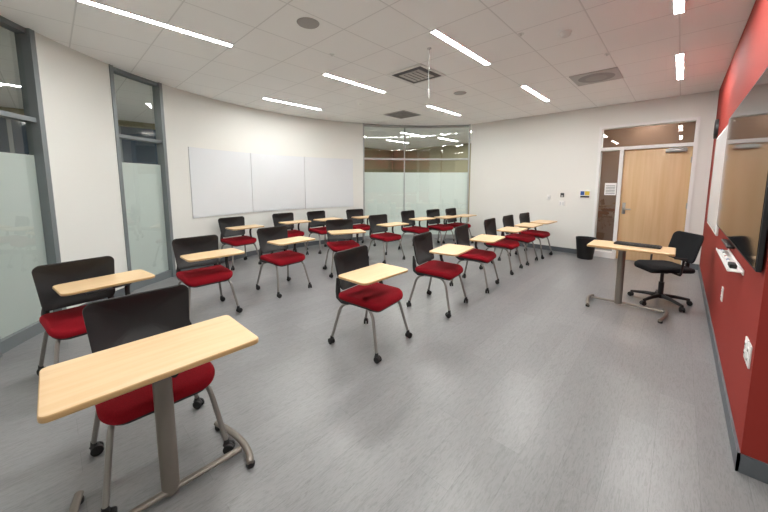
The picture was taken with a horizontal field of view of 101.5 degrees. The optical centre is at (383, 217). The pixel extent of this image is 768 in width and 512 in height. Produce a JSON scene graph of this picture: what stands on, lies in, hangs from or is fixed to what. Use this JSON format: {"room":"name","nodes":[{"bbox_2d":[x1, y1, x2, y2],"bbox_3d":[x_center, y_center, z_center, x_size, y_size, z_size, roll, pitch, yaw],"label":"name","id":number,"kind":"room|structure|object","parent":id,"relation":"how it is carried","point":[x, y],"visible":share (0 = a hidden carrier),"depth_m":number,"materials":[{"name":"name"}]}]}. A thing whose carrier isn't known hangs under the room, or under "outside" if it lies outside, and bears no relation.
{"room":"classroom","nodes":[
{"label":"classroom","id":0,"kind":"room"},
{"bbox_2d":[34,31,127,308],"bbox_3d":[-3.575,-0.414,3.715,0.171,3.000,0.910,0,6,-1],"label":"wall pier","id":1,"kind":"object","parent":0,"point":[75,85],"visible":0.54,"depth_m":3.65,"materials":[{"name":"white paint"}]},
{"bbox_2d":[0,15,66,356],"bbox_3d":[-3.460,-0.322,2.884,0.147,3.000,0.806,-1,6,-12],"label":"window","id":2,"kind":"structure","parent":1,"relation":"attached to","point":[29,240],"depth_m":3.08,"materials":[{"name":"glass"}]},
{"bbox_2d":[80,287,130,305],"bbox_3d":[-3.494,1.027,3.878,0.033,0.100,0.882,0,6,-1],"label":"baseboard","id":3,"kind":"object","parent":1,"relation":"attached to","point":[121,292],"visible":0.22,"depth_m":4.13,"materials":[{"name":"rubber"}]},
{"bbox_2d":[109,64,175,291],"bbox_3d":[-3.501,-0.507,4.551,0.147,3.000,0.806,1,6,9],"label":"window","id":4,"kind":"structure","parent":1,"relation":"attached to","point":[144,188],"depth_m":4.66,"materials":[{"name":"glass"}]},
{"bbox_2d":[0,107,392,171],"bbox_3d":[-4.498,-1.078,9.675,0.100,3.000,14.400,6,9,43],"label":"wall","id":5,"kind":"structure","parent":0,"point":[369,165],"depth_m":13.61,"materials":[{"name":"paint"}]},
{"bbox_2d":[0,117,157,164],"bbox_3d":[-6.909,-1.155,6.975,0.060,1.950,6.600,6,9,43],"label":"window","id":6,"kind":"structure","parent":5,"relation":"in","point":[13,134],"depth_m":7.57,"materials":[{"name":"glass"}]},
{"bbox_2d":[162,84,362,267],"bbox_3d":[-2.211,-0.751,6.739,0.677,3.000,4.416,6,8,41],"label":"wall","id":7,"kind":"structure","parent":0,"point":[191,119],"depth_m":6.20,"materials":[{"name":"white paint"}]},
{"bbox_2d":[188,147,252,217],"bbox_3d":[-2.999,-0.653,5.859,0.057,1.200,1.250,3,7,26],"label":"whiteboard","id":8,"kind":"object","parent":7,"relation":"attached to","point":[220,180],"visible":1,"depth_m":5.80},
{"bbox_2d":[181,237,362,270],"bbox_3d":[-2.151,0.696,6.847,0.538,0.100,4.277,6,8,41],"label":"baseboard","id":9,"kind":"structure","parent":7,"relation":"attached to","point":[250,253],"depth_m":6.59,"materials":[{"name":"rubber"}]},
{"bbox_2d":[250,153,304,211],"bbox_3d":[-2.291,-0.767,6.885,0.058,1.200,1.258,6,9,42],"label":"whiteboard","id":10,"kind":"object","parent":7,"relation":"attached to","point":[278,181],"visible":1,"depth_m":6.86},
{"bbox_2d":[304,157,352,208],"bbox_3d":[-1.330,-0.856,7.682,1.250,1.200,0.057,-4,7,-32],"label":"whiteboard","id":11,"kind":"object","parent":7,"relation":"attached to","point":[328,181],"visible":1,"depth_m":7.68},
{"bbox_2d":[363,123,470,239],"bbox_3d":[0.838,-0.930,8.342,2.846,3.000,0.343,0,6,-3],"label":"window","id":12,"kind":"structure","parent":7,"relation":"in","point":[389,193],"depth_m":8.44,"materials":[{"name":"clear glass"}]},
{"bbox_2d":[0,0,755,150],"bbox_3d":[0.269,-2.121,5.039,13.200,0.100,14.400,6,9,43],"label":"ceiling","id":13,"kind":"structure","parent":0,"point":[272,56],"depth_m":3.58,"materials":[{"name":"tile"}]},
{"bbox_2d":[77,0,233,46],"bbox_3d":[-2.082,-1.838,3.000,0.080,0.010,1.220,6,9,43],"label":"recessed light","id":14,"kind":"object","parent":13,"relation":"in","point":[89,2],"visible":1,"depth_m":2.92,"materials":[{"name":"white plastic"}]},
{"bbox_2d":[262,97,321,109],"bbox_3d":[-1.719,-2.172,5.992,0.080,0.010,1.220,6,9,43],"label":"recessed light","id":15,"kind":"object","parent":13,"relation":"in","point":[263,97],"visible":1,"depth_m":5.92,"materials":[{"name":"white plastic"}]},
{"bbox_2d":[297,17,318,28],"bbox_3d":[-0.716,-1.833,2.963,0.210,0.012,0.210,6,9,43],"label":"ceiling speaker","id":16,"kind":"object","parent":13,"relation":"attached to","point":[305,22],"visible":1,"depth_m":2.95},
{"bbox_2d":[322,73,385,92],"bbox_3d":[-0.409,-2.035,4.765,0.080,0.010,1.220,6,9,43],"label":"recessed light","id":17,"kind":"object","parent":13,"relation":"in","point":[324,74],"visible":1,"depth_m":4.69,"materials":[{"name":"white plastic"}]},
{"bbox_2d":[383,110,419,118],"bbox_3d":[0.400,-2.273,6.923,0.580,0.016,0.590,6,9,43],"label":"ceiling vent","id":18,"kind":"object","parent":13,"relation":"in","point":[400,114],"visible":1,"depth_m":6.86,"materials":[{"name":"grey metal"}]},
{"bbox_2d":[387,64,445,84],"bbox_3d":[0.455,-1.985,4.373,0.580,0.024,0.590,6,9,43],"label":"ceiling vent","id":19,"kind":"object","parent":13,"relation":"in","point":[418,73],"visible":0.98,"depth_m":4.33,"materials":[{"name":"white plastic"}]},
{"bbox_2d":[427,47,430,98],"bbox_3d":[0.506,-1.627,3.542,0.050,0.550,0.050,6,9,43],"label":"microphone","id":20,"kind":"object","parent":13,"relation":"hanging from","point":[428,48],"visible":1,"depth_m":3.55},
{"bbox_2d":[426,105,460,115],"bbox_3d":[1.264,-2.232,6.530,0.080,0.010,1.220,6,9,43],"label":"recessed light","id":21,"kind":"object","parent":13,"relation":"in","point":[431,106],"visible":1,"depth_m":6.49,"materials":[{"name":"white plastic"}]},
{"bbox_2d":[454,91,465,94],"bbox_3d":[1.274,-2.090,5.265,0.210,0.012,0.210,6,9,43],"label":"ceiling speaker","id":22,"kind":"object","parent":13,"relation":"attached to","point":[458,92],"visible":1,"depth_m":5.25},
{"bbox_2d":[430,29,490,64],"bbox_3d":[0.901,-1.898,3.538,0.080,0.010,1.220,6,9,43],"label":"recessed light","id":23,"kind":"object","parent":13,"relation":"in","point":[436,32],"visible":1,"depth_m":3.45,"materials":[{"name":"white plastic"}]},
{"bbox_2d":[521,85,549,100],"bbox_3d":[2.574,-2.095,5.303,0.080,0.010,1.220,6,9,43],"label":"recessed light","id":24,"kind":"object","parent":13,"relation":"in","point":[525,87],"visible":1,"depth_m":5.22,"materials":[{"name":"white plastic"}]},
{"bbox_2d":[559,29,571,37],"bbox_3d":[1.818,-1.837,3.145,0.114,0.045,0.114,6,9,43],"label":"smoke detector","id":25,"kind":"object","parent":13,"relation":"attached to","point":[565,33],"visible":1,"depth_m":3.12,"materials":[{"name":"white plastic"}]},
{"bbox_2d":[569,67,622,85],"bbox_3d":[3.020,-1.996,4.470,0.560,0.022,0.570,6,9,43],"label":"ceiling vent","id":26,"kind":"object","parent":13,"relation":"in","point":[614,73],"visible":1,"depth_m":4.42,"materials":[{"name":"white metal"}]},
{"bbox_2d":[672,0,685,14],"bbox_3d":[2.189,-1.764,2.332,0.080,0.010,1.220,6,9,43],"label":"recessed light","id":27,"kind":"object","parent":13,"relation":"in","point":[679,6],"visible":1,"depth_m":2.67,"materials":[{"name":"white plastic"}]},
{"bbox_2d":[674,0,683,13],"bbox_3d":[2.189,-1.764,2.332,0.062,0.008,1.204,6,9,43],"label":"diffuser","id":28,"kind":"object","parent":27,"relation":"attached to","point":[678,4],"depth_m":2.67,"materials":[{"name":"white plastic"}]},
{"bbox_2d":[675,52,684,79],"bbox_3d":[3.863,-1.961,4.096,0.080,0.010,1.220,6,9,43],"label":"recessed light","id":29,"kind":"object","parent":13,"relation":"in","point":[679,58],"visible":1,"depth_m":4.01,"materials":[{"name":"white plastic"}]},
{"bbox_2d":[0,222,767,511],"bbox_3d":[0.269,0.960,5.382,13.200,0.100,14.400,6,9,43],"label":"floor","id":30,"kind":"structure","parent":0,"point":[529,397],"depth_m":2.10,"materials":[{"name":"laminate"}]},
{"bbox_2d":[32,256,154,375],"bbox_3d":[-2.299,0.789,2.533,0.611,0.870,0.729,4,8,35],"label":"chair","id":31,"kind":"object","parent":30,"relation":"on","point":[70,283],"visible":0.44,"depth_m":2.47,"materials":[{"name":"black plastic"}]},
{"bbox_2d":[37,315,258,511],"bbox_3d":[-1.058,0.972,1.505,0.514,0.735,0.750,6,9,43],"label":"table","id":32,"kind":"object","parent":30,"relation":"on","point":[65,388],"visible":0.92,"depth_m":1.42,"materials":[{"name":"brown wood"}]},
{"bbox_2d":[82,284,234,511],"bbox_3d":[-1.237,0.881,1.711,0.597,0.870,0.580,6,9,43],"label":"chair","id":33,"kind":"object","parent":30,"relation":"on","point":[116,321],"visible":0.65,"depth_m":1.73,"materials":[{"name":"red fabric"}]},
{"bbox_2d":[172,235,244,324],"bbox_3d":[-2.028,0.669,3.611,0.624,0.870,0.646,6,9,43],"label":"chair","id":34,"kind":"object","parent":30,"relation":"on","point":[189,252],"visible":0.85,"depth_m":3.60,"materials":[{"name":"red fabric"}]},
{"bbox_2d":[218,216,263,269],"bbox_3d":[-2.634,0.429,5.765,0.633,0.870,0.650,5,8,38],"label":"chair","id":35,"kind":"object","parent":30,"relation":"on","point":[229,226],"visible":0.95,"depth_m":5.75,"materials":[{"name":"red fabric"}]},
{"bbox_2d":[256,225,314,297],"bbox_3d":[-1.398,0.575,4.454,0.624,0.870,0.630,5,8,38],"label":"chair","id":36,"kind":"object","parent":30,"relation":"on","point":[271,239],"visible":1,"depth_m":4.42,"materials":[{"name":"red fabric"}]},
{"bbox_2d":[272,212,310,254],"bbox_3d":[-1.940,0.343,6.542,0.642,0.870,0.658,6,9,43],"label":"chair","id":37,"kind":"object","parent":30,"relation":"on","point":[279,219],"visible":0.64,"depth_m":6.57,"materials":[{"name":"black plastic"}]},
{"bbox_2d":[306,210,342,253],"bbox_3d":[-1.344,0.289,7.018,0.632,0.870,0.662,6,9,43],"label":"chair","id":38,"kind":"object","parent":30,"relation":"on","point":[317,218],"visible":0.79,"depth_m":7.01,"materials":[{"name":"red fabric"}]},
{"bbox_2d":[323,219,365,277],"bbox_3d":[-0.678,0.482,5.292,0.619,0.870,0.624,-3,7,-22],"label":"chair","id":39,"kind":"object","parent":30,"relation":"on","point":[339,229],"visible":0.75,"depth_m":5.39,"materials":[{"name":"red fabric"}]},
{"bbox_2d":[345,209,375,245],"bbox_3d":[-0.536,0.236,7.494,0.634,0.870,0.634,-5,8,-36],"label":"chair","id":40,"kind":"object","parent":30,"relation":"on","point":[356,215],"visible":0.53,"depth_m":7.59,"materials":[{"name":"red fabric"}]},
{"bbox_2d":[328,245,411,363],"bbox_3d":[-0.148,0.746,2.921,0.644,0.870,0.710,4,8,35],"label":"chair","id":41,"kind":"object","parent":30,"relation":"on","point":[352,266],"visible":1,"depth_m":2.89,"materials":[{"name":"red fabric"}]},
{"bbox_2d":[368,214,408,263],"bbox_3d":[0.060,0.383,6.182,0.659,0.870,0.640,-6,8,-41],"label":"chair","id":42,"kind":"object","parent":30,"relation":"on","point":[378,223],"visible":0.94,"depth_m":6.17,"materials":[{"name":"red fabric"}]},
{"bbox_2d":[398,210,435,249],"bbox_3d":[0.739,0.279,7.109,0.624,0.870,0.647,6,9,43],"label":"chair","id":43,"kind":"object","parent":30,"relation":"on","point":[408,216],"visible":0.73,"depth_m":7.10,"materials":[{"name":"red fabric"}]},
{"bbox_2d":[406,232,473,317],"bbox_3d":[0.694,0.642,3.856,0.632,0.870,0.661,4,8,35],"label":"chair","id":44,"kind":"object","parent":30,"relation":"on","point":[424,251],"visible":1,"depth_m":3.80,"materials":[{"name":"red fabric"}]},
{"bbox_2d":[426,209,459,245],"bbox_3d":[1.371,0.237,7.483,0.630,0.870,0.625,-6,8,-41],"label":"chair","id":45,"kind":"object","parent":30,"relation":"on","point":[433,213],"visible":0.77,"depth_m":7.47,"materials":[{"name":"red fabric"}]},
{"bbox_2d":[442,208,476,243],"bbox_3d":[1.874,0.202,7.799,0.624,0.870,0.640,6,9,43],"label":"chair","id":46,"kind":"object","parent":30,"relation":"on","point":[450,211],"visible":0.58,"depth_m":7.84,"materials":[{"name":"black plastic"}]},
{"bbox_2d":[449,224,504,292],"bbox_3d":[1.375,0.557,4.615,0.626,0.870,0.638,4,8,35],"label":"chair","id":47,"kind":"object","parent":30,"relation":"on","point":[480,256],"visible":0.92,"depth_m":4.55,"materials":[{"name":"red fabric"}]},
{"bbox_2d":[479,218,527,274],"bbox_3d":[2.083,0.460,5.485,0.624,0.870,0.644,5,8,40],"label":"chair","id":48,"kind":"object","parent":30,"relation":"on","point":[489,224],"visible":0.81,"depth_m":5.42,"materials":[{"name":"red fabric"}]},
{"bbox_2d":[498,215,542,265],"bbox_3d":[2.634,0.396,6.062,0.638,0.870,0.651,6,9,43],"label":"chair","id":49,"kind":"object","parent":30,"relation":"on","point":[508,220],"visible":0.84,"depth_m":5.99,"materials":[{"name":"red fabric"}]},
{"bbox_2d":[515,212,556,258],"bbox_3d":[3.173,0.340,6.562,0.632,0.870,0.630,-6,9,-43],"label":"chair","id":50,"kind":"object","parent":30,"relation":"on","point":[523,217],"visible":0.74,"depth_m":6.50,"materials":[{"name":"red fabric"}]},
{"bbox_2d":[576,236,596,259],"bbox_3d":[4.026,0.599,6.273,0.364,0.420,0.364,6,9,43],"label":"trash can","id":51,"kind":"object","parent":30,"relation":"on","point":[584,252],"visible":0.98,"depth_m":6.17,"materials":[{"name":"plastic"}]},
{"bbox_2d":[585,240,675,323],"bbox_3d":[2.904,0.711,3.752,0.800,0.755,0.544,6,9,43],"label":"table","id":52,"kind":"object","parent":30,"relation":"on","point":[665,251],"visible":0.97,"depth_m":3.77,"materials":[{"name":"brown wood"}]},
{"bbox_2d":[614,241,661,248],"bbox_3d":[3.018,0.319,3.742,0.140,0.027,0.440,-6,9,-42],"label":"keyboard","id":53,"kind":"object","parent":52,"relation":"on","point":[615,242],"visible":1,"depth_m":3.69,"materials":[{"name":"black plastic"}]},
{"bbox_2d":[627,231,703,312],"bbox_3d":[3.495,0.624,3.902,0.627,0.895,0.631,1,6,9],"label":"office chair","id":54,"kind":"object","parent":30,"relation":"on","point":[687,245],"visible":0.96,"depth_m":3.87,"materials":[{"name":"black fabric"}]},
{"bbox_2d":[393,143,470,221],"bbox_3d":[5.209,-1.153,10.348,13.100,3.000,0.100,6,9,43],"label":"wall","id":55,"kind":"structure","parent":0,"point":[459,150],"depth_m":13.05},
{"bbox_2d":[469,90,718,263],"bbox_3d":[3.964,-0.754,6.768,4.531,3.000,0.150,6,9,43],"label":"wall","id":56,"kind":"structure","parent":0,"point":[516,163],"depth_m":6.83,"materials":[{"name":"white paint"}]},
{"bbox_2d":[558,201,564,205],"bbox_3d":[3.852,-0.316,6.807,0.120,0.115,0.022,6,9,43],"label":"light switch","id":57,"kind":"object","parent":56,"relation":"attached to","point":[561,203],"visible":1,"depth_m":6.80,"materials":[{"name":"white plastic"}]},
{"bbox_2d":[579,190,590,197],"bbox_3d":[4.159,-0.493,6.499,0.200,0.170,0.019,6,9,43],"label":"wall sign","id":58,"kind":"object","parent":56,"relation":"attached to","point":[583,193],"visible":1,"depth_m":6.49,"materials":[{"name":"white plastic"}]},
{"bbox_2d":[472,236,698,269],"bbox_3d":[3.880,0.690,6.898,4.311,0.100,0.012,6,9,43],"label":"baseboard","id":59,"kind":"structure","parent":56,"relation":"attached to","point":[530,245],"depth_m":6.93,"materials":[{"name":"rubber"}]},
{"bbox_2d":[591,116,700,265],"bbox_3d":[4.853,-0.467,5.951,1.420,2.610,0.180,6,9,43],"label":"door frame","id":60,"kind":"structure","parent":56,"relation":"in","point":[598,253],"depth_m":6.03,"materials":[{"name":"white metal"}]},
{"bbox_2d":[604,183,616,194],"bbox_3d":[4.505,-0.576,6.250,0.190,0.240,0.006,6,9,43],"label":"paper notice","id":61,"kind":"object","parent":60,"relation":"attached to","point":[610,188],"visible":1,"depth_m":6.25,"materials":[{"name":"white paper"}]},
{"bbox_2d":[616,146,692,264],"bbox_3d":[4.949,-0.212,5.808,0.949,2.119,0.126,6,9,43],"label":"door","id":62,"kind":"structure","parent":60,"relation":"attached to","point":[655,181],"depth_m":5.79,"materials":[{"name":"brown wood"}]},
{"bbox_2d":[596,121,695,240],"bbox_3d":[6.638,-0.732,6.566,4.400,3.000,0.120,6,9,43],"label":"window","id":63,"kind":"structure","parent":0,"point":[684,132],"depth_m":7.45,"materials":[{"name":"glass"}]},
{"bbox_2d":[699,0,767,463],"bbox_3d":[4.154,-0.324,2.910,1.370,3.000,5.240,6,9,43],"label":"wall","id":64,"kind":"structure","parent":0,"point":[742,312],"depth_m":2.09,"materials":[{"name":"red paint"}]},
{"bbox_2d":[713,119,718,138],"bbox_3d":[4.960,-1.328,4.689,0.035,0.290,0.290,6,9,43],"label":"wall clock","id":65,"kind":"object","parent":64,"relation":"attached to","point":[716,126],"visible":0.98,"depth_m":4.61,"materials":[{"name":"black plastic"}]},
{"bbox_2d":[707,125,727,235],"bbox_3d":[4.140,-0.460,3.904,0.022,1.190,1.600,6,9,43],"label":"whiteboard","id":66,"kind":"object","parent":64,"relation":"attached to","point":[720,146],"visible":0.77,"depth_m":3.76,"materials":[{"name":"white plastic"}]},
{"bbox_2d":[720,286,723,301],"bbox_3d":[2.910,0.654,2.705,0.012,0.120,0.074,6,9,43],"label":"wall outlet","id":67,"kind":"object","parent":64,"relation":"attached to","point":[722,289],"visible":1,"depth_m":2.68,"materials":[{"name":"white plastic"}]},
{"bbox_2d":[721,239,734,248],"bbox_3d":[2.778,0.206,2.539,0.044,0.017,0.450,6,9,43],"label":"bar","id":68,"kind":"object","parent":64,"relation":"attached to","point":[726,242],"visible":0.98,"depth_m":2.50,"materials":[{"name":"black plastic"}]},
{"bbox_2d":[716,248,744,275],"bbox_3d":[2.544,0.307,2.322,0.074,0.035,0.900,6,9,43],"label":"marker tray","id":69,"kind":"object","parent":64,"relation":"attached to","point":[728,252],"visible":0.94,"depth_m":2.25,"materials":[{"name":"white plastic"}]},
{"bbox_2d":[728,262,736,268],"bbox_3d":[2.325,0.315,2.096,0.035,0.026,0.110,6,9,43],"label":"eraser","id":70,"kind":"object","parent":69,"relation":"on","point":[733,265],"visible":1,"depth_m":2.06,"materials":[{"name":"rubber"}]},
{"bbox_2d":[698,265,767,483],"bbox_3d":[4.141,1.117,3.066,1.382,0.100,5.240,6,9,43],"label":"baseboard","id":71,"kind":"structure","parent":64,"relation":"attached to","point":[756,469],"depth_m":1.83,"materials":[{"name":"rubber"}]},
{"bbox_2d":[717,67,767,272],"bbox_3d":[2.681,-0.369,2.361,0.031,1.090,2.408,6,9,43],"label":"television","id":72,"kind":"object","parent":64,"relation":"attached to","point":[742,216],"visible":1,"depth_m":1.96,"materials":[{"name":"black plastic"}]},
{"bbox_2d":[743,336,749,361],"bbox_3d":[1.978,0.714,1.716,0.012,0.120,0.074,6,9,43],"label":"wall outlet","id":73,"kind":"object","parent":64,"relation":"attached to","point":[747,340],"visible":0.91,"depth_m":1.71,"materials":[{"name":"white plastic"}]},
{"bbox_2d":[745,342,752,368],"bbox_3d":[1.916,0.722,1.651,0.012,0.120,0.074,6,9,43],"label":"wall outlet","id":74,"kind":"object","parent":64,"relation":"attached to","point":[749,347],"visible":1,"depth_m":1.63,"materials":[{"name":"white plastic"}]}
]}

